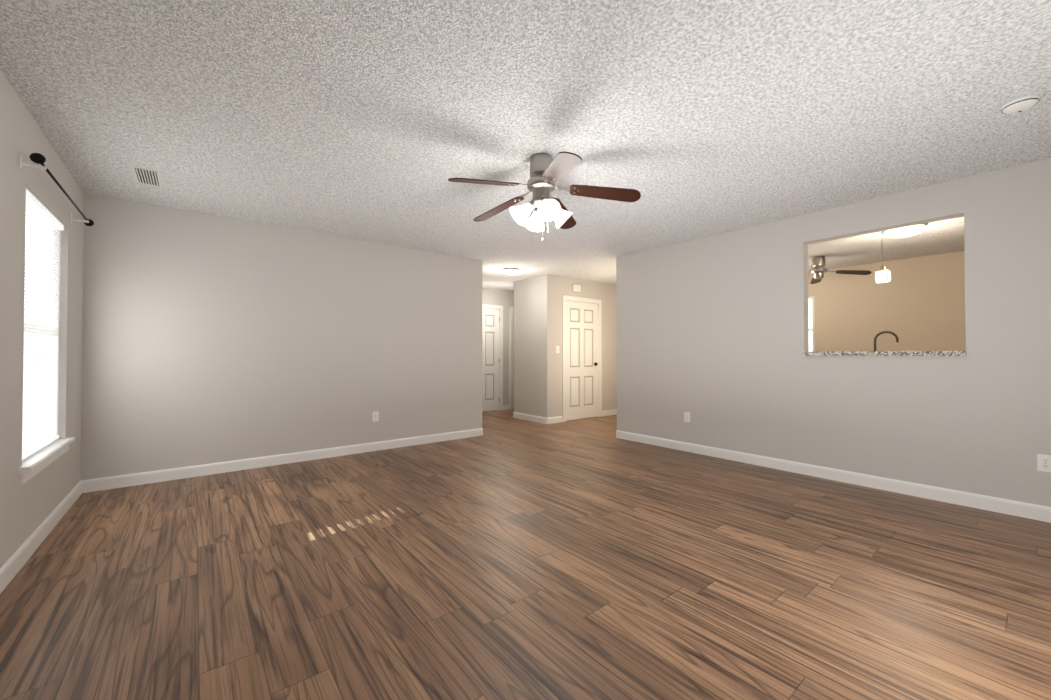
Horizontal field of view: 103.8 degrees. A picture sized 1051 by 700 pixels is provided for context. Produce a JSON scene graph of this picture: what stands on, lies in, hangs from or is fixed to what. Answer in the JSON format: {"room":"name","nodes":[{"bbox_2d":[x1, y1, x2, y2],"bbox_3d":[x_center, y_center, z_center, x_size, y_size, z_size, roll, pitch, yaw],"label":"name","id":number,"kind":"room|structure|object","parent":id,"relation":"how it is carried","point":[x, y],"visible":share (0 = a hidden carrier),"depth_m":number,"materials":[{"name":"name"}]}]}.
{"room":"empty living room","nodes":[
{"label":"empty living room","id":0,"kind":"room"},
{"bbox_2d":[0,70,83,567],"bbox_3d":[-1.899,-0.090,1.117,0.140,2.440,5.860,1,-1,-39],"label":"wall","id":1,"kind":"structure","parent":0,"point":[28,507],"depth_m":2.22,"materials":[{"name":"grey paint"}]},
{"bbox_2d":[24,205,54,338],"bbox_3d":[-3.051,-0.132,2.520,0.050,1.520,0.950,1,-1,-39],"label":"window","id":2,"kind":"structure","parent":1,"relation":"in","point":[35,258],"depth_m":2.72,"materials":[{"name":"white"}]},
{"bbox_2d":[22,189,63,459],"bbox_3d":[-3.012,-0.137,2.552,0.040,1.506,0.938,1,-1,-39],"label":"window blinds","id":3,"kind":"object","parent":2,"relation":"attached to","point":[40,397],"visible":0.58,"depth_m":2.57,"materials":[{"name":"white plastic"}]},
{"bbox_2d":[0,480,83,593],"bbox_3d":[-1.839,1.079,1.150,0.014,0.102,5.620,1,-1,-39],"label":"baseboard","id":4,"kind":"structure","parent":1,"relation":"attached to","point":[13,565],"depth_m":2.37,"materials":[{"name":"white wood"}]},
{"bbox_2d":[19,437,74,483],"bbox_3d":[-2.990,0.669,2.559,0.106,0.089,1.040,1,-1,-39],"label":"window sill","id":5,"kind":"structure","parent":1,"relation":"attached to","point":[35,463],"depth_m":2.46,"materials":[{"name":"white wood"}]},
{"bbox_2d":[19,153,93,225],"bbox_3d":[-2.930,-0.974,2.609,0.106,0.065,1.336,1,-1,-39],"label":"curtain rod","id":6,"kind":"object","parent":1,"relation":"attached to","point":[38,158],"visible":1,"depth_m":2.19,"materials":[{"name":"black metal"}]},
{"bbox_2d":[80,193,482,479],"bbox_3d":[-2.141,-0.046,4.604,3.850,2.440,0.120,1,-1,-39],"label":"wall","id":7,"kind":"structure","parent":0,"point":[207,338],"depth_m":4.10,"materials":[{"name":"grey paint"}]},
{"bbox_2d":[84,428,482,492],"bbox_3d":[-2.082,1.123,4.550,3.834,0.102,0.014,1,-1,-39],"label":"baseboard","id":8,"kind":"structure","parent":7,"relation":"attached to","point":[105,483],"depth_m":4.08,"materials":[{"name":"white wood"}]},
{"bbox_2d":[372,411,378,421],"bbox_3d":[-1.754,0.777,4.822,0.070,0.114,0.008,1,-1,-39],"label":"outlet","id":9,"kind":"object","parent":7,"relation":"attached to","point":[375,416],"visible":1,"depth_m":4.82,"materials":[{"name":"white plastic"}]},
{"bbox_2d":[482,288,513,404],"bbox_3d":[-0.391,0.005,8.548,3.820,2.440,0.120,1,-1,-39],"label":"wall","id":10,"kind":"structure","parent":0,"point":[505,299],"depth_m":8.45,"materials":[{"name":"grey paint"}]},
{"bbox_2d":[482,308,499,411],"bbox_3d":[-0.845,0.194,8.142,0.776,2.035,0.109,1,-1,-39],"label":"hall door","id":11,"kind":"structure","parent":10,"relation":"in","point":[490,359],"depth_m":8.24,"materials":[{"name":"white wood"}]},
{"bbox_2d":[482,304,502,409],"bbox_3d":[-0.861,0.159,8.158,0.924,2.122,0.136,1,-1,-39],"label":"door frame","id":12,"kind":"structure","parent":10,"relation":"attached to","point":[497,307],"depth_m":8.36,"materials":[{"name":"white wood"}]},
{"bbox_2d":[509,307,513,408],"bbox_3d":[-0.004,0.168,8.847,0.924,2.122,0.136,1,-1,-39],"label":"door frame","id":13,"kind":"structure","parent":10,"relation":"attached to","point":[511,309],"depth_m":8.52,"materials":[{"name":"white wood"}]},
{"bbox_2d":[512,311,513,408],"bbox_3d":[0.008,0.203,8.827,0.776,2.035,0.109,1,-1,-39],"label":"hall door","id":14,"kind":"structure","parent":10,"relation":"in","point":[513,365],"depth_m":8.59,"materials":[{"name":"white wood"}]},
{"bbox_2d":[0,408,1050,699],"bbox_3d":[0.763,1.223,4.508,8.560,0.100,7.840,1,-1,-39],"label":"floor","id":15,"kind":"structure","parent":0,"point":[506,556],"depth_m":2.00,"materials":[{"name":"wood"}]},
{"bbox_3d":[3.066,0.712,4.017,0.640,0.910,3.160,1,-1,-39],"label":"countertop","id":16,"kind":"structure","parent":15,"relation":"on","visible":0},
{"bbox_2d":[874,331,898,350],"bbox_3d":[3.132,0.043,3.590,0.133,0.414,0.183,1,-1,-39],"label":"kitchen faucet","id":17,"kind":"object","parent":16,"relation":"on","point":[890,332],"visible":0.58,"depth_m":3.58,"materials":[{"name":"brown"}]},
{"bbox_2d":[0,0,1050,291],"bbox_3d":[0.763,-1.317,4.541,8.560,0.100,7.840,1,-1,-39],"label":"ceiling","id":18,"kind":"structure","parent":0,"point":[386,120],"depth_m":2.22,"materials":[{"name":"white paint"}]},
{"bbox_2d":[130,165,162,187],"bbox_3d":[-2.806,-1.280,3.059,0.156,0.010,0.370,1,-1,-39],"label":"ceiling vent","id":19,"kind":"object","parent":18,"relation":"in","point":[146,176],"visible":1,"depth_m":3.04,"materials":[{"name":"white metal"}]},
{"bbox_2d":[502,268,518,274],"bbox_3d":[-0.232,-1.206,6.370,0.260,0.075,0.260,1,-1,-39],"label":"hall ceiling light","id":20,"kind":"object","parent":18,"relation":"attached to","point":[510,271],"visible":1,"depth_m":6.29,"materials":[{"name":"white glass"}]},
{"bbox_2d":[448,151,640,240],"bbox_3d":[0.068,-1.021,2.768,1.230,0.536,1.234,1,-1,-39],"label":"ceiling fan","id":21,"kind":"object","parent":18,"relation":"hanging from","point":[547,172],"visible":1,"depth_m":2.71,"materials":[{"name":"brown wood"}]},
{"bbox_2d":[810,256,871,283],"bbox_3d":[3.955,-1.109,5.563,0.822,0.290,0.822,0,-1,-13],"label":"fan","id":22,"kind":"object","parent":18,"relation":"hanging from","point":[819,269],"visible":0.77,"depth_m":5.49,"materials":[{"name":"silver metal"}]},
{"bbox_2d":[874,231,889,282],"bbox_3d":[3.555,-0.975,4.111,0.110,0.595,0.110,1,-1,-39],"label":"pendant light","id":23,"kind":"object","parent":18,"relation":"hanging from","point":[882,275],"visible":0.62,"depth_m":4.08,"materials":[{"name":"white glass"}]},
{"bbox_2d":[883,223,926,237],"bbox_3d":[3.936,-1.225,4.279,0.340,0.090,0.340,1,-1,-39],"label":"kitchen ceiling light","id":24,"kind":"object","parent":18,"relation":"attached to","point":[907,231],"visible":0.81,"depth_m":4.21,"materials":[{"name":"white glass"}]},
{"bbox_2d":[1000,94,1040,113],"bbox_3d":[2.587,-1.278,2.157,0.136,0.038,0.136,1,-1,-39],"label":"smoke detector","id":25,"kind":"object","parent":18,"relation":"attached to","point":[1020,104],"visible":1,"depth_m":2.13,"materials":[{"name":"white plastic"}]},
{"bbox_2d":[514,275,541,416],"bbox_3d":[0.081,-0.013,7.131,0.120,2.440,0.780,1,-1,-39],"label":"wall","id":26,"kind":"structure","parent":0,"point":[527,345],"depth_m":7.08,"materials":[{"name":"grey paint"}]},
{"bbox_2d":[513,412,547,423],"bbox_3d":[0.077,1.154,7.014,0.014,0.102,0.894,1,-1,-39],"label":"baseboard","id":27,"kind":"structure","parent":26,"relation":"attached to","point":[544,420],"depth_m":6.99,"materials":[{"name":"white wood"}]},
{"bbox_2d":[542,274,616,417],"bbox_3d":[1.240,-0.009,7.485,2.370,2.440,0.120,1,-1,-39],"label":"wall","id":28,"kind":"structure","parent":0,"point":[555,288],"depth_m":6.89,"materials":[{"name":"grey paint"}]},
{"bbox_2d":[548,416,562,423],"bbox_3d":[0.490,1.151,6.782,0.320,0.102,0.014,1,-1,-39],"label":"baseboard","id":29,"kind":"structure","parent":28,"relation":"attached to","point":[551,420],"depth_m":6.78,"materials":[{"name":"white wood"}]},
{"bbox_2d":[572,284,580,291],"bbox_3d":[0.875,-1.064,7.098,0.180,0.110,0.047,1,-1,-39],"label":"door chime","id":30,"kind":"object","parent":28,"relation":"attached to","point":[576,288],"visible":1,"depth_m":7.07,"materials":[{"name":"white plastic"}]},
{"bbox_2d":[566,301,597,420],"bbox_3d":[0.976,0.182,7.231,0.826,2.035,0.109,1,-1,-39],"label":"closet door","id":31,"kind":"structure","parent":28,"relation":"in","point":[581,360],"depth_m":7.22,"materials":[{"name":"white wood"}]},
{"bbox_2d":[562,295,601,421],"bbox_3d":[0.964,0.147,7.251,0.974,2.122,0.136,1,-1,-39],"label":"door frame","id":32,"kind":"structure","parent":28,"relation":"attached to","point":[579,299],"depth_m":7.15,"materials":[{"name":"white wood"}]},
{"bbox_2d":[602,409,616,415],"bbox_3d":[1.788,1.165,7.825,1.030,0.102,0.014,1,-1,-39],"label":"baseboard","id":33,"kind":"structure","parent":28,"relation":"attached to","point":[607,412],"depth_m":7.63,"materials":[{"name":"white wood"}]},
{"bbox_2d":[616,158,1050,506],"bbox_3d":[2.642,-0.054,3.943,0.120,2.440,4.340,1,-1,-39],"label":"wall","id":34,"kind":"structure","parent":0,"point":[712,332],"depth_m":3.60,"materials":[{"name":"grey paint"}]},
{"bbox_2d":[684,412,689,421],"bbox_3d":[1.875,0.777,4.785,0.008,0.114,0.070,1,-1,-39],"label":"outlet","id":35,"kind":"object","parent":34,"relation":"attached to","point":[686,416],"visible":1,"depth_m":4.78,"materials":[{"name":"white plastic"}]},
{"bbox_2d":[616,430,1050,522],"bbox_3d":[2.576,1.114,3.903,0.014,0.102,4.324,1,-1,-39],"label":"baseboard","id":36,"kind":"structure","parent":34,"relation":"attached to","point":[1000,505],"depth_m":3.48,"materials":[{"name":"white wood"}]},
{"bbox_2d":[803,351,965,355],"bbox_3d":[3.080,0.031,3.575,0.415,0.040,1.040,1,-1,-39],"label":"sill","id":37,"kind":"structure","parent":34,"relation":"on","point":[890,353],"depth_m":3.39,"materials":[{"name":"stone"}]},
{"bbox_2d":[1037,454,1050,471],"bbox_3d":[3.494,0.761,2.769,0.008,0.114,0.070,1,-1,-39],"label":"outlet","id":38,"kind":"object","parent":34,"relation":"attached to","point":[1043,463],"visible":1,"depth_m":2.77,"materials":[{"name":"white plastic"}]},
{"bbox_2d":[808,251,965,351],"bbox_3d":[5.112,-0.030,5.849,0.120,2.440,4.220,1,-1,-39],"label":"wall","id":39,"kind":"structure","parent":0,"point":[915,304],"depth_m":5.72,"materials":[{"name":"beige paint"}]},
{"bbox_2d":[808,296,814,351],"bbox_3d":[4.339,-0.323,6.791,0.050,1.050,0.750,1,-1,-39],"label":"kitchen window","id":40,"kind":"structure","parent":39,"relation":"in","point":[811,313],"depth_m":6.55,"materials":[{"name":"white"}]}
]}

